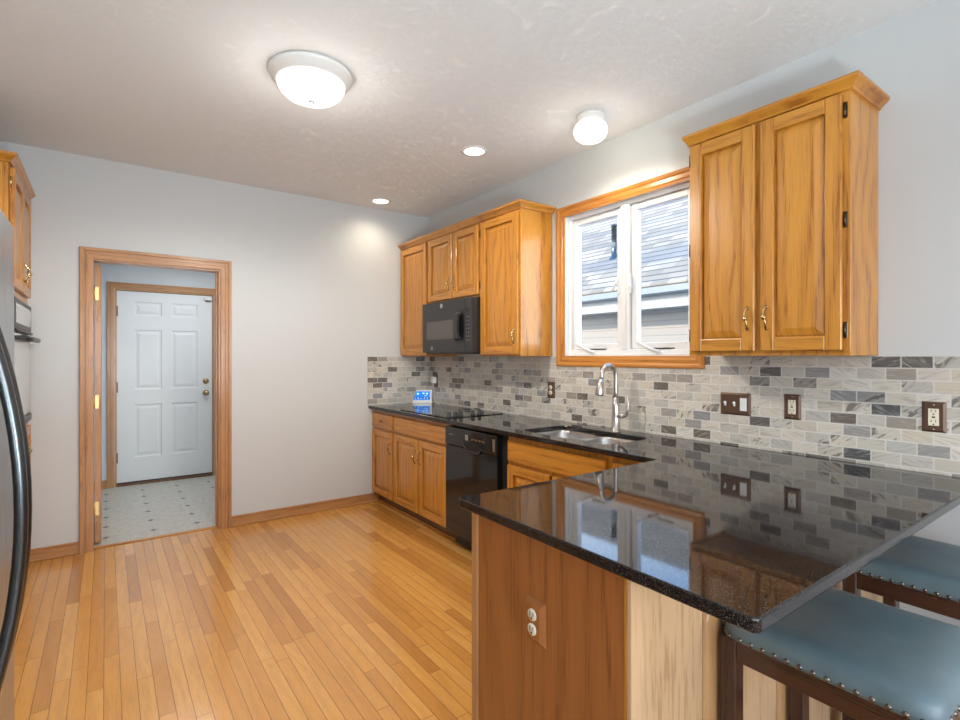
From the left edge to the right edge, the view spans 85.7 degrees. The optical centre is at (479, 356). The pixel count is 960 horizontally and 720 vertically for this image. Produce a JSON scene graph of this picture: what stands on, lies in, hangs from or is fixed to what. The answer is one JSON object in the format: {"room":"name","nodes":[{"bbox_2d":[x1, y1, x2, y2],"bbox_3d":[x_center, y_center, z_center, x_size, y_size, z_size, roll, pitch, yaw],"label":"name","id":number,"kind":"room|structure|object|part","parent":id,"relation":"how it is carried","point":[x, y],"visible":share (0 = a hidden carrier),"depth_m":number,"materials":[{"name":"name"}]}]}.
{"room":"kitchen","nodes":[
{"label":"kitchen","id":0,"kind":"room"},
{"bbox_2d":[94,263,214,480],"bbox_3d":[-3.575,0.125,5.729,2.840,2.500,0.120,0,0,-36],"label":"wall","id":1,"kind":"structure","parent":0,"point":[111,273],"depth_m":5.51,"materials":[{"name":"white paint"}]},
{"bbox_2d":[94,480,106,489],"bbox_3d":[-4.243,1.333,5.156,0.846,0.085,0.025,0,0,-36],"label":"baseboard","id":2,"kind":"structure","parent":1,"relation":"attached to","point":[104,482],"depth_m":5.39,"materials":[{"name":"brown wood"}]},
{"bbox_2d":[107,281,214,487],"bbox_3d":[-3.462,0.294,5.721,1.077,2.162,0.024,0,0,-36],"label":"trim","id":3,"kind":"structure","parent":1,"relation":"attached to","point":[110,285],"depth_m":5.43,"materials":[{"name":"brown wood"}]},
{"bbox_2d":[117,290,211,483],"bbox_3d":[-3.475,0.324,5.732,0.915,2.054,0.108,0,0,-36],"label":"door","id":4,"kind":"structure","parent":1,"relation":"in","point":[164,340],"depth_m":5.72,"materials":[{"name":"white metal"}]},
{"bbox_2d":[117,473,212,486],"bbox_3d":[-3.500,1.364,5.773,0.912,0.022,0.135,0,0,-36],"label":"threshold","id":5,"kind":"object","parent":1,"relation":"attached to","point":[207,474],"depth_m":5.70,"materials":[{"name":"brown wood"}]},
{"bbox_2d":[0,141,427,548],"bbox_3d":[-2.117,-0.018,4.191,3.840,2.786,0.120,0,0,-36],"label":"wall","id":6,"kind":"structure","parent":0,"point":[316,282],"depth_m":4.30,"materials":[{"name":"white paint"}]},
{"bbox_2d":[29,541,78,562],"bbox_3d":[-2.908,1.333,3.530,0.273,0.085,0.025,0,0,-36],"label":"baseboard","id":7,"kind":"structure","parent":6,"relation":"attached to","point":[67,549],"depth_m":3.53,"materials":[{"name":"brown wood"}]},
{"bbox_2d":[94,264,101,542],"bbox_3d":[-3.022,0.344,4.090,0.046,2.038,0.784,0,0,-36],"label":"door","id":8,"kind":"structure","parent":6,"relation":"in","point":[98,276],"depth_m":3.79,"materials":[{"name":"brown wood"}]},
{"bbox_2d":[79,246,231,553],"bbox_3d":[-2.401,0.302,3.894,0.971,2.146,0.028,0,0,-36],"label":"trim","id":9,"kind":"structure","parent":6,"relation":"attached to","point":[87,255],"depth_m":3.65,"materials":[{"name":"brown wood"}]},
{"bbox_2d":[94,526,217,548],"bbox_3d":[-2.444,1.371,3.942,0.800,0.007,0.044,0,0,-36],"label":"threshold","id":10,"kind":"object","parent":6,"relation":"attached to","point":[211,527],"depth_m":3.92,"materials":[{"name":"brown wood"}]},
{"bbox_2d":[232,492,378,526],"bbox_3d":[-1.484,1.333,4.560,1.290,0.085,0.025,0,0,-36],"label":"baseboard","id":11,"kind":"structure","parent":6,"relation":"attached to","point":[255,517],"depth_m":4.51,"materials":[{"name":"brown wood"}]},
{"bbox_2d":[368,357,427,405],"bbox_3d":[-0.794,0.230,5.066,0.649,0.462,0.012,0,0,-36],"label":"backsplash","id":12,"kind":"structure","parent":6,"relation":"attached to","point":[391,380],"depth_m":5.04,"materials":[{"name":"stone"}]},
{"bbox_2d":[14,475,471,719],"bbox_3d":[-0.626,1.400,2.233,3.720,0.050,9.000,0,0,-36],"label":"floor","id":13,"kind":"structure","parent":0,"point":[362,611],"depth_m":2.71,"materials":[{"name":"brown wood"}]},
{"bbox_2d":[0,209,31,719],"bbox_3d":[-1.387,0.499,0.905,0.910,1.752,0.910,0,0,-36],"label":"refrigerator","id":14,"kind":"object","parent":13,"relation":"on","point":[15,466],"visible":1,"depth_m":1.19,"materials":[{"name":"grey metal"}]},
{"bbox_3d":[-1.242,0.469,1.293,0.070,1.692,0.453,0,0,-36],"label":"door","id":15,"kind":"part","parent":14,"relation":"part of","materials":[{"name":"metal"}]},
{"bbox_3d":[-1.034,0.345,1.116,0.092,0.917,0.025,0,0,-36],"label":"handle","id":16,"kind":"part","parent":14,"relation":"part of","materials":[{"name":"metal"}]},
{"bbox_2d":[0,150,35,548],"bbox_3d":[-2.996,0.143,2.929,0.691,2.464,0.887,0,0,-36],"label":"tall cabinet","id":17,"kind":"object","parent":13,"relation":"on","point":[16,190],"visible":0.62,"depth_m":2.99,"materials":[{"name":"brown wood"}]},
{"bbox_3d":[-2.650,-0.707,2.959,0.022,0.644,0.372,0,0,-36],"label":"door","id":18,"kind":"part","parent":17,"relation":"part of","materials":[{"name":"brown wood"}]},
{"bbox_3d":[-3.003,-1.066,2.924,0.674,0.046,0.887,0,0,-36],"label":"crown molding","id":19,"kind":"part","parent":17,"relation":"part of","materials":[{"name":"brown wood"}]},
{"bbox_3d":[-2.880,-0.707,3.277,0.022,0.644,0.368,0,0,-36],"label":"door","id":20,"kind":"part","parent":17,"relation":"part of","materials":[{"name":"brown wood"}]},
{"bbox_3d":[-2.721,-0.505,3.105,0.038,0.112,0.020,0,0,-36],"label":"handle","id":21,"kind":"part","parent":17,"relation":"part of","materials":[{"name":"gold metal"}]},
{"bbox_2d":[14,296,40,422],"bbox_3d":[-2.955,0.043,2.985,0.587,0.748,0.772,0,0,-36],"label":"wall oven","id":22,"kind":"object","parent":17,"relation":"in","point":[22,311],"visible":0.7,"depth_m":3.11,"materials":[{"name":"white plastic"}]},
{"bbox_3d":[-2.769,0.114,3.119,0.020,0.502,0.772,0,0,-36],"label":"door","id":23,"kind":"part","parent":22,"relation":"part of","materials":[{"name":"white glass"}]},
{"bbox_3d":[-2.765,-0.237,3.123,0.032,0.188,0.772,0,0,-36],"label":"control panel","id":24,"kind":"part","parent":22,"relation":"part of","materials":[{"name":"white plastic"}]},
{"bbox_3d":[-2.767,0.393,3.121,0.026,0.048,0.772,0,0,-36],"label":"vent trim","id":25,"kind":"part","parent":22,"relation":"part of","materials":[{"name":"black plastic"}]},
{"bbox_3d":[-2.741,-0.107,3.141,0.056,0.032,0.730,0,0,-36],"label":"handle","id":26,"kind":"part","parent":22,"relation":"part of","materials":[{"name":"black plastic"}]},
{"bbox_3d":[-2.880,0.860,3.277,0.022,0.820,0.368,0,0,-36],"label":"door","id":27,"kind":"part","parent":17,"relation":"part of","materials":[{"name":"brown wood"}]},
{"bbox_2d":[372,410,400,511],"bbox_3d":[-0.665,0.933,4.888,0.644,0.883,0.447,0,0,-36],"label":"base cabinet","id":28,"kind":"object","parent":13,"relation":"on","point":[383,432],"visible":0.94,"depth_m":4.71,"materials":[{"name":"brown wood"}]},
{"bbox_3d":[-0.889,0.588,4.729,0.020,0.130,0.424,0,0,-36],"label":"drawer","id":29,"kind":"part","parent":28,"relation":"part of","materials":[{"name":"brown wood"}]},
{"bbox_3d":[-0.890,0.973,4.728,0.022,0.595,0.424,0,0,-36],"label":"door","id":30,"kind":"part","parent":28,"relation":"part of","materials":[{"name":"brown wood"}]},
{"bbox_2d":[394,414,455,540],"bbox_3d":[-0.271,0.933,4.342,0.644,0.883,0.896,0,0,-36],"label":"base cabinet","id":31,"kind":"object","parent":13,"relation":"on","point":[419,444],"visible":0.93,"depth_m":4.14,"materials":[{"name":"brown wood"}]},
{"bbox_3d":[-0.623,0.973,4.360,0.022,0.595,0.426,0,0,-36],"label":"door","id":32,"kind":"part","parent":31,"relation":"part of","materials":[{"name":"brown wood"}]},
{"bbox_3d":[-0.493,0.588,4.181,0.020,0.130,0.868,0,0,-36],"label":"false drawer","id":33,"kind":"part","parent":31,"relation":"part of","materials":[{"name":"brown wood"}]},
{"bbox_3d":[-0.363,0.973,4.000,0.022,0.595,0.422,0,0,-36],"label":"door","id":34,"kind":"part","parent":31,"relation":"part of","materials":[{"name":"brown wood"}]},
{"bbox_2d":[445,425,508,549],"bbox_3d":[0.190,0.937,3.698,0.640,0.876,0.673,0,0,-36],"label":"dishwasher","id":35,"kind":"object","parent":13,"relation":"on","point":[477,461],"visible":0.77,"depth_m":3.54,"materials":[{"name":"black plastic"}]},
{"bbox_3d":[0.004,1.323,3.592,0.015,0.096,0.614,0,0,-36],"label":"kick plate","id":36,"kind":"part","parent":35,"relation":"part of","materials":[{"name":"black plastic"}]},
{"bbox_3d":[-0.052,0.619,3.497,0.012,0.068,0.226,0,0,-36],"label":"pocket handle","id":37,"kind":"part","parent":35,"relation":"part of","materials":[{"name":"black plastic"}]},
{"bbox_3d":[-0.056,0.568,3.550,0.048,0.130,0.614,0,0,-36],"label":"control panel","id":38,"kind":"part","parent":35,"relation":"part of","materials":[{"name":"black plastic"}]},
{"bbox_3d":[-0.054,0.950,3.552,0.043,0.626,0.614,0,0,-36],"label":"door","id":39,"kind":"part","parent":35,"relation":"part of","materials":[{"name":"black metal"}]},
{"bbox_2d":[507,430,612,487],"bbox_3d":[0.636,0.933,3.087,0.644,0.883,0.828,0,0,-36],"label":"base cabinet","id":40,"kind":"object","parent":13,"relation":"on","point":[530,462],"visible":0.13,"depth_m":2.97,"materials":[{"name":"brown wood"}]},
{"bbox_3d":[0.291,0.973,3.096,0.022,0.595,0.384,0,0,-36],"label":"door","id":41,"kind":"part","parent":40,"relation":"part of","materials":[{"name":"brown wood"}]},
{"bbox_3d":[0.409,0.588,2.934,0.020,0.130,0.786,0,0,-36],"label":"false drawer","id":42,"kind":"part","parent":40,"relation":"part of","materials":[{"name":"brown wood"}]},
{"bbox_2d":[613,457,641,467],"bbox_3d":[0.995,0.933,2.623,0.608,0.883,0.341,0,0,-36],"label":"base cabinet","id":43,"kind":"object","parent":13,"relation":"on","point":[617,462],"visible":0.04,"depth_m":2.54,"materials":[{"name":"brown wood"}]},
{"bbox_3d":[0.743,0.588,2.473,0.020,0.130,0.264,0,0,-36],"label":"drawer","id":44,"kind":"part","parent":43,"relation":"part of","materials":[{"name":"brown wood"}]},
{"bbox_2d":[472,513,882,719],"bbox_3d":[0.843,0.933,1.909,1.688,0.883,0.640,0,0,-36],"label":"base cabinet","id":45,"kind":"object","parent":13,"relation":"on","point":[618,648],"visible":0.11,"depth_m":1.34,"materials":[{"name":"brown wood"}]},
{"bbox_3d":[-0.009,0.933,1.667,0.024,0.883,0.034,0,0,-36],"label":"corner post","id":46,"kind":"part","parent":45,"relation":"part of","materials":[{"name":"brown wood"}]},
{"bbox_2d":[527,594,545,648],"bbox_3d":[0.149,0.727,1.418,0.018,0.120,0.077,0,0,-36],"label":"wall outlet","id":47,"kind":"object","parent":45,"relation":"attached to","point":[536,609],"visible":1,"depth_m":1.40,"materials":[{"name":"brown plastic"}]},
{"bbox_2d":[528,608,535,635],"bbox_3d":[0.142,0.727,1.417,0.004,0.073,0.032,0,0,-36],"label":"receptacle","id":48,"kind":"object","parent":47,"relation":"attached to","point":[531,611],"depth_m":1.42,"materials":[{"name":"beige plastic"}]},
{"bbox_3d":[0.171,0.933,1.421,0.020,0.883,0.572,0,0,-36],"label":"panel","id":49,"kind":"part","parent":45,"relation":"part of","materials":[{"name":"brown wood"}]},
{"bbox_2d":[368,403,959,633],"bbox_3d":[-0.025,0.475,3.082,1.724,0.029,4.125,0,0,-36],"label":"countertop","id":50,"kind":"structure","parent":45,"relation":"on","point":[744,538],"depth_m":1.54,"materials":[{"name":"black stone"}]},
{"bbox_2d":[412,390,431,402],"bbox_3d":[-0.581,0.397,5.185,0.200,0.130,0.074,0,0,0],"label":"smart display","id":51,"kind":"object","parent":50,"relation":"on","point":[421,396],"visible":0.98,"depth_m":5.16,"materials":[{"name":"white plastic"}]},
{"bbox_2d":[400,406,502,418],"bbox_3d":[-0.252,0.440,4.315,0.523,0.041,0.770,0,0,-36],"label":"cooktop","id":52,"kind":"object","parent":50,"relation":"in","point":[448,412],"visible":1,"depth_m":4.22,"materials":[{"name":"black glass"}]},
{"bbox_2d":[538,430,632,443],"bbox_3d":[0.611,0.574,3.091,0.404,0.163,0.706,0,0,-36],"label":"sink","id":53,"kind":"object","parent":50,"relation":"in","point":[580,436],"visible":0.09,"depth_m":3.29,"materials":[{"name":"silver metal"}]},
{"bbox_3d":[0.506,0.574,3.235,0.404,0.163,0.350,0,0,-36],"label":"bowl","id":54,"kind":"part","parent":53,"relation":"part of","materials":[{"name":"silver metal"}]},
{"bbox_3d":[0.714,0.574,2.948,0.404,0.163,0.354,0,0,-36],"label":"bowl","id":55,"kind":"part","parent":53,"relation":"part of","materials":[{"name":"silver metal"}]},
{"bbox_2d":[595,363,628,432],"bbox_3d":[0.795,0.250,3.106,0.206,0.421,0.129,0,0,-36],"label":"faucet","id":56,"kind":"object","parent":50,"relation":"on","point":[616,416],"visible":1,"depth_m":3.15,"materials":[{"name":"silver metal"}]},
{"bbox_3d":[0.780,0.155,3.137,0.158,0.231,0.027,0,0,-36],"label":"spout","id":57,"kind":"part","parent":56,"relation":"part of","materials":[{"name":"silver metal"}]},
{"bbox_3d":[0.862,0.312,3.136,0.032,0.133,0.098,0,0,-36],"label":"lever handle","id":58,"kind":"part","parent":56,"relation":"part of","materials":[{"name":"silver metal"}]},
{"bbox_3d":[1.021,0.933,1.664,1.686,0.883,0.013,0,0,-36],"label":"panel","id":59,"kind":"part","parent":45,"relation":"part of","materials":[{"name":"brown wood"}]},
{"bbox_2d":[720,587,959,719],"bbox_3d":[0.924,1.018,1.289,0.444,0.714,0.454,0,0,-36],"label":"counter stool","id":60,"kind":"object","parent":13,"relation":"on","point":[862,658],"visible":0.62,"depth_m":1.20,"materials":[{"name":"blue leather"}]},
{"bbox_3d":[0.650,1.046,1.337,0.042,0.657,0.042,0,0,-36],"label":"leg","id":61,"kind":"part","parent":60,"relation":"part of","materials":[{"name":"brown wood"}]},
{"bbox_3d":[0.964,1.046,1.564,0.042,0.657,0.042,0,0,-36],"label":"leg","id":62,"kind":"part","parent":60,"relation":"part of","materials":[{"name":"brown wood"}]},
{"bbox_2d":[842,535,959,719],"bbox_3d":[1.530,1.018,1.701,0.444,0.714,0.454,0,0,-36],"label":"counter stool","id":63,"kind":"object","parent":13,"relation":"on","point":[923,573],"visible":0.53,"depth_m":1.65,"materials":[{"name":"blue leather"}]},
{"bbox_3d":[1.256,1.046,1.748,0.042,0.657,0.042,0,0,-36],"label":"leg","id":64,"kind":"part","parent":63,"relation":"part of","materials":[{"name":"brown wood"}]},
{"bbox_3d":[1.570,1.046,1.976,0.042,0.657,0.042,0,0,-36],"label":"leg","id":65,"kind":"part","parent":63,"relation":"part of","materials":[{"name":"brown wood"}]},
{"bbox_3d":[1.530,0.689,1.701,0.436,0.056,0.446,0,0,-36],"label":"seat","id":66,"kind":"part","parent":63,"relation":"part of","materials":[{"name":"blue leather"}]},
{"bbox_2d":[0,0,934,217],"bbox_3d":[-0.003,-1.451,1.388,3.980,0.080,7.140,0,0,-36],"label":"ceiling","id":67,"kind":"structure","parent":0,"point":[187,87],"depth_m":2.62,"materials":[{"name":"white paint"}]},
{"bbox_2d":[268,51,352,108],"bbox_3d":[-0.843,-1.335,2.583,0.404,0.150,0.404,0,0,-36],"label":"ceiling light","id":68,"kind":"object","parent":67,"relation":"attached to","point":[306,78],"visible":1,"depth_m":2.48,"materials":[{"name":"white plastic"}]},
{"bbox_3d":[-0.843,-1.318,2.583,0.328,0.084,0.328,0,0,-36],"label":"lamp shade","id":69,"kind":"part","parent":68,"relation":"part of","materials":[{"name":"white glass"}]},
{"bbox_2d":[370,198,390,203],"bbox_3d":[-0.899,-1.407,4.683,0.188,0.008,0.188,0,0,-36],"label":"recessed light","id":70,"kind":"object","parent":67,"relation":"in","point":[373,200],"visible":1,"depth_m":4.67,"materials":[{"name":"white plastic"}]},
{"bbox_2d":[461,145,487,156],"bbox_3d":[-0.040,-1.407,3.546,0.188,0.008,0.188,0,0,-36],"label":"recessed light","id":71,"kind":"object","parent":67,"relation":"in","point":[472,151],"visible":1,"depth_m":3.54,"materials":[{"name":"white plastic"}]},
{"bbox_2d":[573,109,607,144],"bbox_3d":[0.647,-1.333,3.031,0.198,0.156,0.198,0,0,-36],"label":"ceiling light","id":72,"kind":"object","parent":67,"relation":"attached to","point":[591,128],"visible":1,"depth_m":2.97,"materials":[{"name":"white plastic"}]},
{"bbox_2d":[428,0,959,626],"bbox_3d":[1.518,-0.018,2.562,0.140,2.786,7.020,0,0,-36],"label":"wall","id":73,"kind":"structure","parent":0,"point":[913,56],"depth_m":2.15,"materials":[{"name":"white paint"}]},
{"bbox_2d":[401,241,456,355],"bbox_3d":[-0.502,-0.531,4.955,0.326,1.052,0.532,0,0,-36],"label":"upper cabinet","id":74,"kind":"object","parent":73,"relation":"attached to","point":[414,260],"visible":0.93,"depth_m":4.85,"materials":[{"name":"brown wood"}]},
{"bbox_3d":[-0.624,-0.523,4.865,0.022,1.012,0.498,0,0,-36],"label":"door","id":75,"kind":"part","parent":74,"relation":"part of","materials":[{"name":"brown wood"}]},
{"bbox_2d":[428,222,480,303],"bbox_3d":[-0.126,-0.764,4.404,0.362,0.586,0.798,0,0,-36],"label":"upper cabinet","id":76,"kind":"object","parent":73,"relation":"attached to","point":[454,257],"visible":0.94,"depth_m":4.26,"materials":[{"name":"brown wood"}]},
{"bbox_3d":[-0.346,-0.757,4.480,0.022,0.544,0.392,0,0,-36],"label":"door","id":77,"kind":"part","parent":76,"relation":"part of","materials":[{"name":"brown wood"}]},
{"bbox_2d":[423,297,479,353],"bbox_3d":[-0.151,-0.243,4.353,0.425,0.440,0.746,0,0,-36],"label":"microwave","id":78,"kind":"object","parent":76,"relation":"attached to","point":[450,326],"visible":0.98,"depth_m":4.16,"materials":[{"name":"black plastic"}]},
{"bbox_3d":[-0.181,-0.237,4.069,0.044,0.275,0.139,0,0,-36],"label":"handle","id":79,"kind":"part","parent":78,"relation":"part of","materials":[{"name":"black plastic"}]},
{"bbox_3d":[-0.077,-0.246,3.997,0.044,0.426,0.081,0,0,-36],"label":"control panel","id":80,"kind":"part","parent":78,"relation":"part of","materials":[{"name":"black plastic"}]},
{"bbox_3d":[-0.115,-0.757,4.161,0.022,0.544,0.360,0,0,-36],"label":"door","id":81,"kind":"part","parent":76,"relation":"part of","materials":[{"name":"brown wood"}]},
{"bbox_2d":[398,199,555,250],"bbox_3d":[-0.124,-1.066,4.417,0.345,0.046,1.848,0,0,-36],"label":"crown molding","id":82,"kind":"structure","parent":76,"relation":"attached to","point":[520,203],"depth_m":3.95,"materials":[{"name":"brown wood"}]},
{"bbox_2d":[480,208,551,355],"bbox_3d":[0.248,-0.531,3.888,0.362,1.052,0.472,0,0,-36],"label":"upper cabinet","id":83,"kind":"object","parent":73,"relation":"attached to","point":[516,245],"visible":1,"depth_m":3.73,"materials":[{"name":"brown wood"}]},
{"bbox_3d":[0.139,-0.523,3.809,0.022,1.012,0.440,0,0,-36],"label":"door","id":84,"kind":"part","parent":83,"relation":"part of","materials":[{"name":"brown wood"}]},
{"bbox_2d":[556,166,704,368],"bbox_3d":[0.942,-0.499,3.324,0.169,1.133,1.144,0,0,-36],"label":"window","id":85,"kind":"structure","parent":73,"relation":"in","point":[627,203],"depth_m":3.31,"materials":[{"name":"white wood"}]},
{"bbox_3d":[0.764,-0.057,3.532,0.231,0.092,0.071,0,0,39],"label":"crank handle","id":86,"kind":"part","parent":85,"relation":"part of","materials":[{"name":"white plastic"}]},
{"bbox_3d":[0.813,-0.509,3.542,0.048,0.920,0.434,0,0,-36],"label":"sash","id":87,"kind":"part","parent":85,"relation":"part of","materials":[{"name":"white plastic"}]},
{"bbox_3d":[1.062,-0.057,3.121,0.231,0.092,0.071,0,0,39],"label":"crank handle","id":88,"kind":"part","parent":85,"relation":"part of","materials":[{"name":"white plastic"}]},
{"bbox_3d":[1.111,-0.509,3.131,0.048,0.920,0.435,0,0,-36],"label":"sash","id":89,"kind":"part","parent":85,"relation":"part of","materials":[{"name":"white plastic"}]},
{"bbox_2d":[428,356,959,476],"bbox_3d":[0.678,0.243,3.594,0.011,0.491,4.125,0,0,-36],"label":"backsplash","id":90,"kind":"structure","parent":73,"relation":"attached to","point":[856,409],"depth_m":2.58,"materials":[{"name":"tile"}]},
{"bbox_2d":[431,377,439,403],"bbox_3d":[-0.438,0.330,5.080,0.042,0.261,0.112,0,0,-36],"label":"charger","id":91,"kind":"object","parent":90,"relation":"attached to","point":[433,379],"visible":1,"depth_m":5.09,"materials":[{"name":"white plastic"}]},
{"bbox_2d":[434,375,437,386],"bbox_3d":[-0.440,0.240,5.120,0.012,0.120,0.075,0,0,-36],"label":"wall outlet","id":92,"kind":"object","parent":90,"relation":"attached to","point":[435,384],"visible":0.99,"depth_m":5.10,"materials":[{"name":"brown plastic"}]},
{"bbox_2d":[548,382,554,397],"bbox_3d":[0.519,0.244,3.794,0.012,0.120,0.075,0,0,-36],"label":"wall outlet","id":93,"kind":"object","parent":90,"relation":"attached to","point":[551,385],"visible":1,"depth_m":3.78,"materials":[{"name":"brown plastic"}]},
{"bbox_2d":[721,392,750,415],"bbox_3d":[1.319,0.245,2.680,0.022,0.115,0.160,0,0,-36],"label":"light switch","id":94,"kind":"object","parent":90,"relation":"attached to","point":[731,403],"visible":1,"depth_m":2.67,"materials":[{"name":"brown metal"}]},
{"bbox_2d":[784,394,800,419],"bbox_3d":[1.484,0.239,2.459,0.012,0.120,0.075,0,0,-36],"label":"wall outlet","id":95,"kind":"object","parent":90,"relation":"attached to","point":[792,402],"visible":1,"depth_m":2.46,"materials":[{"name":"brown metal"}]},
{"bbox_2d":[788,400,795,413],"bbox_3d":[1.481,0.239,2.457,0.004,0.067,0.033,0,0,-36],"label":"receptacle","id":96,"kind":"object","parent":95,"relation":"attached to","point":[791,403],"depth_m":2.46,"materials":[{"name":"beige plastic"}]},
{"bbox_2d":[922,401,946,432],"bbox_3d":[1.789,0.238,2.039,0.012,0.120,0.075,0,0,-36],"label":"wall outlet","id":97,"kind":"object","parent":90,"relation":"attached to","point":[934,414],"visible":1,"depth_m":2.03,"materials":[{"name":"brown metal"}]},
{"bbox_2d":[928,408,938,425],"bbox_3d":[1.786,0.238,2.037,0.004,0.067,0.033,0,0,-36],"label":"receptacle","id":98,"kind":"object","parent":97,"relation":"attached to","point":[933,413],"depth_m":2.04,"materials":[{"name":"beige plastic"}]},
{"bbox_2d":[682,70,889,355],"bbox_3d":[1.352,-0.547,2.361,0.362,1.084,0.745,0,0,-36],"label":"upper cabinet","id":99,"kind":"object","parent":73,"relation":"attached to","point":[783,247],"visible":1,"depth_m":2.18,"materials":[{"name":"brown wood"}]},
{"bbox_3d":[1.136,-0.530,2.431,0.022,1.010,0.311,0,0,-36],"label":"door","id":100,"kind":"part","parent":99,"relation":"part of","materials":[{"name":"brown wood"}]},
{"bbox_3d":[1.188,-0.170,2.312,0.038,0.112,0.020,0,0,-36],"label":"handle","id":101,"kind":"part","parent":99,"relation":"part of","materials":[{"name":"gold metal"}]},
{"bbox_3d":[1.235,-0.170,2.246,0.038,0.112,0.020,0,0,-36],"label":"handle","id":102,"kind":"part","parent":99,"relation":"part of","materials":[{"name":"gold metal"}]},
{"bbox_3d":[1.359,-1.066,2.366,0.345,0.046,0.745,0,0,-36],"label":"crown molding","id":103,"kind":"part","parent":99,"relation":"part of","materials":[{"name":"brown wood"}]},
{"bbox_3d":[1.333,-0.530,2.159,0.022,1.010,0.312,0,0,-36],"label":"door","id":104,"kind":"part","parent":99,"relation":"part of","materials":[{"name":"brown wood"}]},
{"label":"outside","id":105,"kind":"structure","parent":0,"visible":0},
{"bbox_3d":[-0.526,2.025,5.268,80.000,0.100,80.000,0,0,-36],"label":"ground","id":106,"kind":"structure","parent":105,"visible":0},
{"bbox_2d":[582,198,687,349],"bbox_3d":[1.626,-0.870,14.970,7.140,5.690,19.400,0,0,-36],"label":"neighbor house","id":107,"kind":"structure","parent":106,"relation":"on","point":[664,228],"depth_m":8.82,"materials":[{"name":"white"}]}
]}

